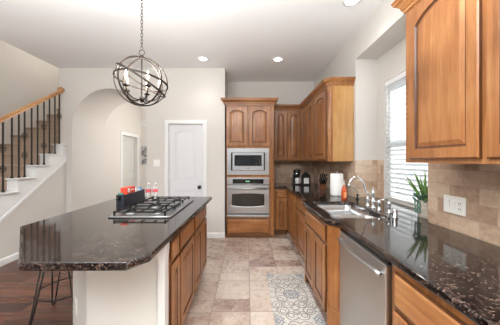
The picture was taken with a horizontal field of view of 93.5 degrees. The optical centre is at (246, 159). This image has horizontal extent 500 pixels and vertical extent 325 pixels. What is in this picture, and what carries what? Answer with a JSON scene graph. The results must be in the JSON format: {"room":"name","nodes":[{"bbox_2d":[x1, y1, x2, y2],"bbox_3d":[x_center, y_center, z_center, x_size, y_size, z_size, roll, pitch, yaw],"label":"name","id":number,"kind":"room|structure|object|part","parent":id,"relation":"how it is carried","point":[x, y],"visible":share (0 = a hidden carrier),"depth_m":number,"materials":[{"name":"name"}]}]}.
{"room":"kitchen","nodes":[
{"label":"kitchen","id":0,"kind":"room"},
{"bbox_2d":[0,40,58,143],"bbox_3d":[-4.440,-1.410,1.100,0.120,5.600,12.200,0,0,0],"label":"wall","id":1,"kind":"structure","parent":0,"point":[25,78],"depth_m":4.58,"materials":[{"name":"paint"}]},
{"bbox_2d":[0,163,65,258],"bbox_3d":[-3.273,0.708,3.203,0.094,1.364,1.994,0,0,0],"label":"wall","id":2,"kind":"structure","parent":0,"point":[49,200],"depth_m":3.60,"materials":[{"name":"paint"}]},
{"bbox_2d":[0,252,18,266],"bbox_3d":[-3.218,1.344,3.343,0.016,0.092,1.714,0,0,0],"label":"baseboard","id":3,"kind":"structure","parent":2,"relation":"attached to","point":[13,257],"depth_m":3.18,"materials":[{"name":"white wood"}]},
{"bbox_2d":[0,259,72,324],"bbox_3d":[-2.450,1.440,1.100,4.100,0.100,12.200,0,0,0],"label":"floor","id":4,"kind":"structure","parent":0,"point":[17,287],"depth_m":2.38,"materials":[{"name":"brown wood"}]},
{"bbox_2d":[0,109,67,222],"bbox_3d":[-3.783,-0.075,4.090,1.186,2.930,4.280,0,0,0],"label":"staircase","id":5,"kind":"structure","parent":4,"relation":"on","point":[17,190],"depth_m":3.83,"materials":[{"name":"white wood"}]},
{"bbox_2d":[0,87,64,191],"bbox_3d":[-3.318,-0.076,3.050,0.144,2.458,2.299,0,0,0],"label":"stair railing","id":6,"kind":"object","parent":5,"relation":"on","point":[60,90],"visible":1,"depth_m":3.58,"materials":[{"name":"brown wood"}]},
{"bbox_3d":[-3.285,-0.474,3.045,0.068,1.612,2.290,0,0,0],"label":"handrail","id":7,"kind":"part","parent":6,"relation":"part of","materials":[{"name":"brown wood"}]},
{"bbox_3d":[-3.214,0.684,3.191,0.012,1.413,2.011,0,0,0],"label":"stringer moulding","id":8,"kind":"part","parent":5,"relation":"part of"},
{"bbox_2d":[29,271,72,324],"bbox_3d":[-1.645,1.050,2.125,0.416,0.673,0.416,0,0,-14],"label":"bar stool","id":9,"kind":"object","parent":4,"relation":"on","point":[69,277],"visible":0.34,"depth_m":1.99,"materials":[{"name":"black metal"}]},
{"bbox_3d":[-1.742,1.068,1.967,0.112,0.638,0.122,0,0,31],"label":"leg","id":10,"kind":"part","parent":9,"relation":"part of","materials":[{"name":"black metal"}]},
{"bbox_3d":[-1.803,1.068,2.221,0.122,0.638,0.112,0,0,31],"label":"leg","id":11,"kind":"part","parent":9,"relation":"part of","materials":[{"name":"black metal"}]},
{"bbox_3d":[-1.487,1.068,2.029,0.122,0.638,0.112,0,0,31],"label":"leg","id":12,"kind":"part","parent":9,"relation":"part of","materials":[{"name":"black metal"}]},
{"bbox_2d":[104,102,140,201],"bbox_3d":[-3.190,-0.125,6.050,0.120,3.030,1.800,0,0,0],"label":"wall","id":13,"kind":"structure","parent":0,"point":[126,117],"depth_m":5.68,"materials":[{"name":"paint"}]},
{"bbox_2d":[123,136,133,186],"bbox_3d":[-3.227,0.373,6.288,0.043,2.018,0.797,0,0,0],"label":"door","id":14,"kind":"structure","parent":13,"relation":"in","point":[128,142],"depth_m":6.38,"materials":[{"name":"white wood"}]},
{"bbox_2d":[121,131,138,187],"bbox_3d":[-3.121,0.340,6.293,0.018,2.100,0.955,0,0,0],"label":"trim","id":15,"kind":"structure","parent":13,"relation":"attached to","point":[122,133],"depth_m":6.17,"materials":[{"name":"white wood"}]},
{"bbox_2d":[59,68,225,232],"bbox_3d":[-1.877,-0.125,4.675,2.965,3.030,0.950,0,0,0],"label":"wall","id":16,"kind":"structure","parent":0,"point":[90,95],"depth_m":4.20,"materials":[{"name":"paint"}]},
{"bbox_2d":[154,160,159,166],"bbox_3d":[-1.612,0.055,4.193,0.115,0.125,0.012,0,0,0],"label":"switch plate","id":17,"kind":"object","parent":16,"relation":"attached to","point":[156,162],"visible":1,"depth_m":4.19,"materials":[{"name":"white plastic"}]},
{"bbox_2d":[164,120,206,216],"bbox_3d":[-1.089,0.339,4.189,0.762,2.103,0.022,0,0,0],"label":"trim","id":18,"kind":"structure","parent":16,"relation":"attached to","point":[166,122],"depth_m":4.18,"materials":[{"name":"white wood"}]},
{"bbox_2d":[169,124,202,196],"bbox_3d":[-1.099,0.370,4.206,0.615,2.023,0.106,0,0,0],"label":"door","id":19,"kind":"structure","parent":16,"relation":"in","point":[185,140],"depth_m":4.23,"materials":[{"name":"white wood"}]},
{"bbox_2d":[207,233,224,237],"bbox_3d":[-0.557,1.344,4.192,0.315,0.092,0.016,0,0,0],"label":"baseboard","id":20,"kind":"structure","parent":16,"relation":"attached to","point":[209,235],"depth_m":4.18,"materials":[{"name":"white wood"}]},
{"bbox_2d":[141,107,146,196],"bbox_3d":[-1.880,-0.125,7.010,2.960,3.030,0.120,0,0,0],"label":"wall","id":21,"kind":"structure","parent":0,"point":[143,117],"depth_m":6.95,"materials":[{"name":"paint"}]},
{"bbox_2d":[141,146,146,156],"bbox_3d":[-2.870,-0.247,6.938,0.480,0.325,0.022,0,0,0],"label":"wall picture","id":22,"kind":"object","parent":21,"relation":"attached to","point":[143,148],"visible":0.36,"depth_m":6.93},
{"bbox_2d":[141,158,146,163],"bbox_3d":[-2.870,0.037,6.938,0.480,0.175,0.022,0,0,0],"label":"wall picture","id":23,"kind":"object","parent":21,"relation":"attached to","point":[143,160],"visible":0.36,"depth_m":6.93},
{"bbox_2d":[0,0,382,102],"bbox_3d":[-0.730,-1.715,1.050,5.260,0.150,12.100,0,0,0],"label":"ceiling","id":24,"kind":"structure","parent":0,"point":[243,38],"depth_m":3.05,"materials":[{"name":"paint"}]},
{"bbox_2d":[113,0,167,106],"bbox_3d":[-0.985,-1.071,2.200,0.475,1.137,0.488,0,0,0],"label":"orb chandelier","id":25,"kind":"object","parent":24,"relation":"hanging from","point":[125,84],"visible":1,"depth_m":2.17,"materials":[{"name":"brown metal"}]},
{"bbox_3d":[-1.028,-0.601,2.125,0.012,0.100,0.154,0,0,30],"label":"arm","id":26,"kind":"part","parent":25,"relation":"part of","materials":[{"name":"brown metal"}]},
{"bbox_3d":[-0.985,-0.759,2.200,0.060,0.448,0.060,0,0,0],"label":"stem","id":27,"kind":"part","parent":25,"relation":"part of","materials":[{"name":"brown metal"}]},
{"bbox_3d":[-0.985,-1.300,2.200,0.056,0.647,0.024,0,0,19],"label":"chain","id":28,"kind":"part","parent":25,"relation":"part of","materials":[{"name":"brown metal"}]},
{"bbox_2d":[198,56,207,60],"bbox_3d":[-0.711,-1.635,3.800,0.170,0.010,0.170,0,0,0],"label":"recessed light","id":29,"kind":"object","parent":24,"relation":"in","point":[201,58],"visible":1,"depth_m":3.78,"materials":[{"name":"white glass"}]},
{"bbox_2d":[273,57,282,61],"bbox_3d":[0.503,-1.635,3.820,0.170,0.010,0.170,0,0,0],"label":"recessed light","id":30,"kind":"object","parent":24,"relation":"in","point":[276,59],"visible":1,"depth_m":3.82,"materials":[{"name":"white glass"}]},
{"bbox_2d":[343,0,360,6],"bbox_3d":[1.080,-1.635,2.420,0.170,0.010,0.170,0,0,0],"label":"recessed light","id":31,"kind":"object","parent":24,"relation":"in","point":[348,3],"visible":1,"depth_m":2.44,"materials":[{"name":"white glass"}]},
{"bbox_2d":[226,75,227,96],"bbox_3d":[-0.455,-0.125,4.695,0.120,3.030,0.750,0,0,0],"label":"wall","id":32,"kind":"structure","parent":0,"point":[226,75],"depth_m":4.53,"materials":[{"name":"paint"}]},
{"bbox_2d":[183,230,326,324],"bbox_3d":[0.350,1.440,0.050,3.100,0.100,10.100,0,0,0],"label":"floor tile","id":33,"kind":"structure","parent":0,"point":[233,288],"depth_m":2.76,"materials":[{"name":"tile"}]},
{"bbox_2d":[73,242,169,324],"bbox_3d":[-0.942,0.953,2.211,0.864,0.874,1.482,0,0,0],"label":"kitchen island","id":34,"kind":"object","parent":33,"relation":"on","point":[139,295],"visible":0.53,"depth_m":1.50,"materials":[{"name":"paint"}]},
{"bbox_2d":[75,297,76,315],"bbox_3d":[-1.258,1.076,1.726,0.072,0.117,0.009,0,0,45],"label":"outlet plate","id":35,"kind":"object","parent":34,"relation":"attached to","point":[75,297],"visible":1,"depth_m":1.71,"materials":[{"name":"white plastic"}]},
{"bbox_2d":[18,197,211,270],"bbox_3d":[-1.045,0.496,2.075,1.180,0.040,1.971,0,0,0],"label":"island countertop","id":36,"kind":"structure","parent":34,"relation":"on","point":[84,239],"depth_m":1.41,"materials":[{"name":"stone"}]},
{"bbox_2d":[116,189,144,207],"bbox_3d":[-1.258,0.411,2.542,0.080,0.128,0.535,0,0,0],"label":"caddy","id":37,"kind":"object","parent":36,"relation":"on","point":[122,201],"visible":0.8,"depth_m":2.44,"materials":[{"name":"black plastic"}]},
{"bbox_2d":[121,186,134,194],"bbox_3d":[-1.257,0.377,2.485,0.065,0.185,0.180,0,0,0],"label":"carton","id":38,"kind":"object","parent":37,"relation":"in","point":[129,189],"visible":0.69,"depth_m":2.43,"materials":[{"name":"red cardboard"}]},
{"bbox_2d":[146,183,150,198],"bbox_3d":[-1.215,0.380,2.900,0.063,0.191,0.063,0,0,0],"label":"water bottle","id":39,"kind":"object","parent":36,"relation":"on","point":[148,187],"visible":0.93,"depth_m":2.88,"materials":[{"name":"white"}]},
{"bbox_2d":[108,196,193,217],"bbox_3d":[-0.885,0.450,2.350,0.520,0.052,0.870,0,0,0],"label":"gas cooktop","id":40,"kind":"object","parent":36,"relation":"in","point":[159,207],"visible":1,"depth_m":2.18,"materials":[{"name":"silver metal"}]},
{"bbox_2d":[153,183,157,197],"bbox_3d":[-1.145,0.380,2.935,0.063,0.191,0.063,0,0,0],"label":"water bottle","id":41,"kind":"object","parent":36,"relation":"on","point":[155,187],"visible":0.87,"depth_m":2.91,"materials":[{"name":"white"}]},
{"bbox_2d":[169,233,179,324],"bbox_3d":[-0.754,0.954,1.661,0.511,0.873,0.207,0,0,0],"label":"base cabinet","id":42,"kind":"object","parent":33,"relation":"on","point":[174,258],"visible":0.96,"depth_m":1.62,"materials":[{"name":"brown wood"}]},
{"bbox_3d":[-0.509,0.618,1.665,0.021,0.145,0.177,0,0,0],"label":"drawer","id":43,"kind":"part","parent":42,"relation":"part of","materials":[{"name":"brown wood"}]},
{"bbox_2d":[178,218,193,324],"bbox_3d":[-0.754,0.954,2.009,0.511,0.873,0.481,0,0,0],"label":"base cabinet","id":44,"kind":"object","parent":33,"relation":"on","point":[186,237],"visible":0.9,"depth_m":1.94,"materials":[{"name":"brown wood"}]},
{"bbox_3d":[-0.509,0.618,2.009,0.021,0.145,0.447,0,0,0],"label":"drawer","id":45,"kind":"part","parent":44,"relation":"part of","materials":[{"name":"brown wood"}]},
{"bbox_2d":[193,205,206,292],"bbox_3d":[-0.754,0.954,2.601,0.511,0.873,0.696,0,0,0],"label":"base cabinet","id":46,"kind":"object","parent":33,"relation":"on","point":[200,220],"visible":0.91,"depth_m":2.52,"materials":[{"name":"brown wood"}]},
{"bbox_3d":[-0.509,0.998,2.432,0.021,0.575,0.323,0,0,0],"label":"door","id":47,"kind":"part","parent":46,"relation":"part of","materials":[{"name":"brown wood"}]},
{"bbox_3d":[-0.509,0.618,2.595,0.021,0.145,0.650,0,0,0],"label":"drawer","id":48,"kind":"part","parent":46,"relation":"part of","materials":[{"name":"brown wood"}]},
{"bbox_3d":[-0.509,0.998,2.760,0.021,0.575,0.321,0,0,0],"label":"door","id":49,"kind":"part","parent":46,"relation":"part of","materials":[{"name":"brown wood"}]},
{"bbox_2d":[220,97,278,237],"bbox_3d":[0.044,0.149,4.510,1.018,2.482,0.811,0,0,0],"label":"tall cabinet","id":50,"kind":"object","parent":33,"relation":"on","point":[249,121],"visible":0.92,"depth_m":4.16,"materials":[{"name":"brown wood"}]},
{"bbox_3d":[-0.181,-0.595,4.170,0.370,0.700,0.021,0,0,0],"label":"door","id":51,"kind":"part","parent":50,"relation":"part of","materials":[{"name":"brown wood"}]},
{"bbox_2d":[227,178,268,216],"bbox_3d":[0.019,0.662,4.412,0.746,0.702,0.635,0,0,0],"label":"wall oven","id":52,"kind":"object","parent":50,"relation":"in","point":[246,197],"visible":0.99,"depth_m":4.15,"materials":[{"name":"grey metal"}]},
{"bbox_3d":[0.019,0.993,4.168,0.746,0.041,0.022,0,0,0],"label":"trim","id":53,"kind":"part","parent":52,"relation":"part of","materials":[{"name":"silver metal"}]},
{"bbox_3d":[0.019,0.373,4.168,0.746,0.124,0.022,0,0,0],"label":"control panel","id":54,"kind":"part","parent":52,"relation":"part of","materials":[{"name":"silver metal"}]},
{"bbox_3d":[0.019,0.505,4.120,0.646,0.026,0.051,0,0,0],"label":"handle","id":55,"kind":"part","parent":52,"relation":"part of","materials":[{"name":"silver metal"}]},
{"bbox_2d":[227,148,268,174],"bbox_3d":[0.019,0.028,4.362,0.746,0.470,0.434,0,0,0],"label":"microwave","id":56,"kind":"object","parent":50,"relation":"in","point":[240,161],"visible":1,"depth_m":4.16,"materials":[{"name":"silver metal"}]},
{"bbox_3d":[0.019,0.028,4.160,0.550,0.306,0.027,0,0,0],"label":"door","id":57,"kind":"part","parent":56,"relation":"part of","materials":[{"name":"silver metal"}]},
{"bbox_3d":[0.022,1.179,4.170,0.760,0.253,0.021,0,0,0],"label":"drawer","id":58,"kind":"part","parent":50,"relation":"part of","materials":[{"name":"brown wood"}]},
{"bbox_3d":[0.044,-1.031,4.342,1.018,0.122,0.475,0,0,0],"label":"crown moulding","id":59,"kind":"part","parent":50,"relation":"part of","materials":[{"name":"brown wood"}]},
{"bbox_3d":[0.221,-0.595,4.170,0.370,0.700,0.021,0,0,0],"label":"door","id":60,"kind":"part","parent":50,"relation":"part of","materials":[{"name":"brown wood"}]},
{"bbox_2d":[274,188,286,233],"bbox_3d":[0.614,0.954,4.612,0.261,0.873,0.607,0,0,0],"label":"base cabinet","id":61,"kind":"object","parent":33,"relation":"on","point":[280,194],"visible":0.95,"depth_m":4.31,"materials":[{"name":"brown wood"}]},
{"bbox_3d":[0.632,0.618,4.319,0.190,0.145,0.021,0,0,0],"label":"drawer","id":62,"kind":"part","parent":61,"relation":"part of","materials":[{"name":"brown wood"}]},
{"bbox_3d":[0.632,0.993,4.319,0.200,0.565,0.021,0,0,0],"label":"door","id":63,"kind":"part","parent":61,"relation":"part of","materials":[{"name":"brown wood"}]},
{"bbox_2d":[287,189,304,260],"bbox_3d":[1.050,0.954,3.538,0.651,0.873,1.571,0,0,0],"label":"base cabinet","id":64,"kind":"object","parent":33,"relation":"on","point":[295,207],"visible":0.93,"depth_m":3.46,"materials":[{"name":"brown wood"}]},
{"bbox_3d":[0.735,0.618,3.710,0.021,0.145,0.490,0,0,0],"label":"drawer","id":65,"kind":"part","parent":64,"relation":"part of","materials":[{"name":"brown wood"}]},
{"bbox_3d":[0.735,0.993,3.710,0.021,0.565,0.490,0,0,0],"label":"door","id":66,"kind":"part","parent":64,"relation":"part of","materials":[{"name":"brown wood"}]},
{"bbox_3d":[0.735,0.618,3.180,0.021,0.145,0.490,0,0,0],"label":"drawer","id":67,"kind":"part","parent":64,"relation":"part of","materials":[{"name":"brown wood"}]},
{"bbox_3d":[0.735,0.993,3.180,0.021,0.565,0.490,0,0,0],"label":"door","id":68,"kind":"part","parent":64,"relation":"part of","materials":[{"name":"brown wood"}]},
{"bbox_2d":[274,183,499,324],"bbox_3d":[1.078,0.495,2.580,1.194,0.038,4.661,0,0,0],"label":"countertop","id":69,"kind":"structure","parent":64,"relation":"on","point":[462,270],"depth_m":1.25,"materials":[{"name":"stone"}]},
{"bbox_2d":[293,169,300,184],"bbox_3d":[0.975,0.328,4.605,0.139,0.296,0.210,0,0,0],"label":"coffee maker","id":70,"kind":"object","parent":69,"relation":"on","point":[296,172],"visible":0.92,"depth_m":4.55,"materials":[{"name":"black plastic"}]},
{"bbox_2d":[301,172,309,184],"bbox_3d":[1.125,0.348,4.498,0.156,0.255,0.104,0,0,0],"label":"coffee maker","id":71,"kind":"object","parent":69,"relation":"on","point":[305,178],"visible":0.95,"depth_m":4.45,"materials":[{"name":"black plastic"}]},
{"bbox_2d":[317,180,325,189],"bbox_3d":[1.199,0.399,3.790,0.100,0.154,0.200,0,0,6],"label":"knife block","id":72,"kind":"object","parent":69,"relation":"on","point":[321,186],"visible":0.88,"depth_m":3.70,"materials":[{"name":"brown wood"}]},
{"bbox_2d":[330,171,342,195],"bbox_3d":[1.205,0.314,3.160,0.176,0.324,0.176,0,0,0],"label":"paper towel roll","id":73,"kind":"object","parent":69,"relation":"on","point":[336,185],"visible":0.94,"depth_m":3.09,"materials":[{"name":"white paper"}]},
{"bbox_2d":[341,181,346,198],"bbox_3d":[1.181,0.363,2.869,0.074,0.224,0.068,0,0,0],"label":"soap bottle","id":74,"kind":"object","parent":69,"relation":"on","point":[343,190],"visible":0.99,"depth_m":2.85,"materials":[{"name":"orange plastic"}]},
{"bbox_2d":[318,205,378,217],"bbox_3d":[0.960,0.611,2.315,0.470,0.192,0.810,0,0,0],"label":"sink","id":75,"kind":"object","parent":69,"relation":"in","point":[340,211],"visible":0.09,"depth_m":2.67,"materials":[{"name":"silver metal"}]},
{"bbox_3d":[0.960,0.612,2.456,0.433,0.192,0.491,0,0,0],"label":"bowl","id":76,"kind":"part","parent":75,"relation":"part of","materials":[{"name":"silver metal"}]},
{"bbox_3d":[0.955,0.597,2.059,0.383,0.162,0.261,0,0,0],"label":"bowl","id":77,"kind":"part","parent":75,"relation":"part of","materials":[{"name":"silver metal"}]},
{"bbox_2d":[348,176,387,210],"bbox_3d":[1.157,0.319,2.330,0.318,0.312,0.296,0,0,0],"label":"kitchen faucet","id":78,"kind":"object","parent":69,"relation":"on","point":[372,194],"visible":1,"depth_m":2.32,"materials":[{"name":"silver metal"}]},
{"bbox_3d":[1.127,0.257,2.330,0.247,0.188,0.017,0,0,0],"label":"spout","id":79,"kind":"part","parent":78,"relation":"part of","materials":[{"name":"silver metal"}]},
{"bbox_3d":[1.271,0.416,2.449,0.094,0.119,0.043,0,0,-34],"label":"lever handle","id":80,"kind":"part","parent":78,"relation":"part of","materials":[{"name":"silver metal"}]},
{"bbox_3d":[1.271,0.416,2.211,0.094,0.119,0.043,0,0,34],"label":"lever handle","id":81,"kind":"part","parent":78,"relation":"part of","materials":[{"name":"silver metal"}]},
{"bbox_2d":[386,201,391,213],"bbox_3d":[1.270,0.421,2.100,0.044,0.108,0.044,0,0,0],"label":"sprayer","id":82,"kind":"object","parent":69,"relation":"on","point":[388,202],"visible":1,"depth_m":2.09,"materials":[{"name":"silver metal"}]},
{"bbox_2d":[392,209,397,218],"bbox_3d":[1.215,0.441,1.930,0.048,0.070,0.048,0,0,0],"label":"air gap cap","id":83,"kind":"object","parent":69,"relation":"on","point":[394,211],"visible":1,"depth_m":1.92,"materials":[{"name":"silver metal"}]},
{"bbox_2d":[405,171,427,218],"bbox_3d":[1.458,0.275,1.941,0.316,0.400,0.162,0,0,0],"label":"potted plant","id":84,"kind":"object","parent":69,"relation":"on","point":[422,200],"visible":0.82,"depth_m":1.94,"materials":[{"name":"green plant"}]},
{"bbox_3d":[1.485,0.406,1.945,0.132,0.140,0.132,0,0,0],"label":"pot","id":85,"kind":"part","parent":84,"relation":"part of","materials":[{"name":"beige ceramic"}]},
{"bbox_2d":[267,274,325,324],"bbox_3d":[0.452,1.385,2.035,0.430,0.007,1.650,0,0,0],"label":"floor mat","id":86,"kind":"object","parent":33,"relation":"on","point":[292,301],"visible":1,"depth_m":2.29,"materials":[{"name":"beige fabric"}]},
{"bbox_2d":[305,207,341,324],"bbox_3d":[1.004,0.954,2.293,0.721,0.873,0.917,0,0,0],"label":"base cabinet","id":87,"kind":"object","parent":33,"relation":"on","point":[322,246],"visible":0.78,"depth_m":1.96,"materials":[{"name":"brown wood"}]},
{"bbox_3d":[0.654,0.988,2.456,0.021,0.555,0.328,0,0,0],"label":"door","id":88,"kind":"part","parent":87,"relation":"part of","materials":[{"name":"brown wood"}]},
{"bbox_3d":[0.654,0.618,2.288,0.021,0.145,0.665,0,0,0],"label":"drawer","id":89,"kind":"part","parent":87,"relation":"part of","materials":[{"name":"brown wood"}]},
{"bbox_3d":[0.654,0.988,2.119,0.021,0.555,0.328,0,0,0],"label":"door","id":90,"kind":"part","parent":87,"relation":"part of","materials":[{"name":"brown wood"}]},
{"bbox_3d":[0.697,0.958,1.882,0.019,0.865,0.115,0,0,-41],"label":"corner post","id":91,"kind":"part","parent":87,"relation":"part of","materials":[{"name":"brown wood"}]},
{"bbox_2d":[337,228,391,324],"bbox_3d":[1.006,0.957,1.523,0.670,0.866,0.610,0,0,0],"label":"dishwasher","id":92,"kind":"object","parent":33,"relation":"on","point":[365,275],"visible":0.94,"depth_m":1.45,"materials":[{"name":"grey metal"}]},
{"bbox_3d":[0.696,0.605,1.523,0.050,0.025,0.564,0,0,0],"label":"handle","id":93,"kind":"part","parent":92,"relation":"part of","materials":[{"name":"silver metal"}]},
{"bbox_2d":[392,264,476,324],"bbox_3d":[1.050,0.954,0.752,0.651,0.873,0.903,0,0,0],"label":"base cabinet","id":94,"kind":"object","parent":33,"relation":"on","point":[413,303],"visible":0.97,"depth_m":1.00,"materials":[{"name":"brown wood"}]},
{"bbox_3d":[0.735,1.010,0.964,0.021,0.530,0.413,0,0,0],"label":"door","id":95,"kind":"part","parent":94,"relation":"part of","materials":[{"name":"brown wood"}]},
{"bbox_2d":[228,82,313,103],"bbox_3d":[0.502,-0.125,4.995,1.795,3.030,0.150,0,0,0],"label":"wall","id":96,"kind":"structure","parent":0,"point":[287,92],"depth_m":4.92,"materials":[{"name":"paint"}]},
{"bbox_2d":[274,104,301,160],"bbox_3d":[0.775,-0.526,4.721,0.586,1.088,0.395,0,0,0],"label":"upper cabinet","id":97,"kind":"object","parent":96,"relation":"attached to","point":[287,117],"visible":0.94,"depth_m":4.57,"materials":[{"name":"brown wood"}]},
{"bbox_3d":[0.659,-0.477,4.574,0.245,0.935,0.021,0,0,0],"label":"door","id":98,"kind":"part","parent":97,"relation":"part of","materials":[{"name":"brown wood"}]},
{"bbox_3d":[0.775,-1.020,4.553,0.586,0.100,0.060,0,0,0],"label":"crown moulding","id":99,"kind":"part","parent":97,"relation":"part of","materials":[{"name":"brown wood"}]},
{"bbox_3d":[0.914,-0.477,4.574,0.245,0.935,0.021,0,0,0],"label":"door","id":100,"kind":"part","parent":97,"relation":"part of","materials":[{"name":"brown wood"}]},
{"bbox_2d":[314,0,499,246],"bbox_3d":[1.650,-0.125,0.050,0.500,3.030,10.100,0,0,0],"label":"wall","id":101,"kind":"structure","parent":0,"point":[375,54],"depth_m":2.96,"materials":[{"name":"paint"}]},
{"bbox_2d":[299,93,314,160],"bbox_3d":[1.203,-0.526,4.141,0.390,1.088,0.883,0,0,0],"label":"upper cabinet","id":102,"kind":"object","parent":101,"relation":"attached to","point":[307,106],"visible":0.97,"depth_m":4.01,"materials":[{"name":"brown wood"}]},
{"bbox_3d":[1.060,-0.477,4.280,0.021,0.935,0.345,0,0,0],"label":"door","id":103,"kind":"part","parent":102,"relation":"part of","materials":[{"name":"brown wood"}]},
{"bbox_3d":[1.038,-1.020,4.112,0.060,0.100,0.823,0,0,0],"label":"crown moulding","id":104,"kind":"part","parent":102,"relation":"part of","materials":[{"name":"brown wood"}]},
{"bbox_3d":[1.060,-0.477,3.890,0.021,0.935,0.345,0,0,0],"label":"door","id":105,"kind":"part","parent":102,"relation":"part of","materials":[{"name":"brown wood"}]},
{"bbox_2d":[311,77,355,160],"bbox_3d":[1.203,-0.526,3.361,0.390,1.088,0.679,0,0,0],"label":"upper cabinet","id":106,"kind":"object","parent":101,"relation":"attached to","point":[334,106],"visible":1,"depth_m":3.08,"materials":[{"name":"brown wood"}]},
{"bbox_3d":[1.060,-0.477,3.422,0.021,0.935,0.515,0,0,0],"label":"door","id":107,"kind":"part","parent":106,"relation":"part of","materials":[{"name":"brown wood"}]},
{"bbox_3d":[1.086,-0.471,3.101,0.052,0.878,0.018,0,0,45],"label":"corner post","id":108,"kind":"part","parent":106,"relation":"part of","materials":[{"name":"brown wood"}]},
{"bbox_3d":[1.203,-1.020,3.361,0.390,0.100,0.679,0,0,0],"label":"crown moulding","id":109,"kind":"part","parent":106,"relation":"part of","materials":[{"name":"brown wood"}]},
{"bbox_3d":[1.262,-0.476,3.082,0.271,0.988,0.006,0,0,0],"label":"panel","id":110,"kind":"part","parent":106,"relation":"part of","materials":[{"name":"brown wood"}]},
{"bbox_2d":[274,160,499,245],"bbox_3d":[1.380,0.238,2.644,0.900,0.476,4.808,0,0,-11],"label":"tiled wall","id":111,"kind":"structure","parent":101,"relation":"attached to","point":[479,184],"depth_m":1.64,"materials":[{"name":"tile"}]},
{"bbox_2d":[391,149,413,201],"bbox_3d":[1.778,-0.247,2.408,0.048,1.415,0.955,0,0,0],"label":"window","id":112,"kind":"structure","parent":101,"relation":"in","point":[392,149],"depth_m":2.84,"materials":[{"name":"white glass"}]},
{"bbox_2d":[385,71,427,205],"bbox_3d":[1.707,-0.248,2.408,0.066,1.405,0.931,0,0,0],"label":"window blind","id":113,"kind":"object","parent":101,"relation":"attached to","point":[396,86],"visible":0.4,"depth_m":2.65,"materials":[{"name":"white plastic"}]},
{"bbox_3d":[1.712,0.444,2.408,0.052,0.020,0.927,0,0,0],"label":"rail","id":114,"kind":"part","parent":113,"relation":"part of","materials":[{"name":"white plastic"}]},
{"bbox_3d":[1.712,-0.242,2.417,0.051,1.365,0.699,0,0,0],"label":"ladder cord","id":115,"kind":"part","parent":113,"relation":"part of","materials":[{"name":"white plastic"}]},
{"bbox_2d":[391,0,499,163],"bbox_3d":[1.203,-0.536,1.048,0.390,1.108,1.195,0,0,0],"label":"upper cabinet","id":116,"kind":"object","parent":101,"relation":"attached to","point":[453,46],"visible":1,"depth_m":1.20,"materials":[{"name":"brown wood"}]},
{"bbox_3d":[1.203,-1.040,1.048,0.390,0.100,1.195,0,0,0],"label":"crown moulding","id":117,"kind":"part","parent":116,"relation":"part of","materials":[{"name":"brown wood"}]},
{"bbox_3d":[1.060,-0.481,1.300,0.021,0.947,0.463,0,0,0],"label":"door","id":118,"kind":"part","parent":116,"relation":"part of","materials":[{"name":"brown wood"}]},
{"bbox_3d":[1.060,-0.481,0.803,0.021,0.947,0.463,0,0,0],"label":"door","id":119,"kind":"part","parent":116,"relation":"part of","materials":[{"name":"brown wood"}]},
{"bbox_2d":[444,195,465,216],"bbox_3d":[1.385,0.302,1.574,0.012,0.117,0.168,0,0,0],"label":"switch plate","id":120,"kind":"object","parent":101,"relation":"attached to","point":[452,204],"visible":1,"depth_m":1.56,"materials":[{"name":"white plastic"}]},
{"bbox_2d":[457,201,461,211],"bbox_3d":[1.384,0.302,1.528,0.003,0.068,0.034,0,0,0],"label":"receptacle","id":121,"kind":"object","parent":120,"relation":"attached to","point":[459,203],"depth_m":1.53,"materials":[{"name":"white plastic"}]}
]}

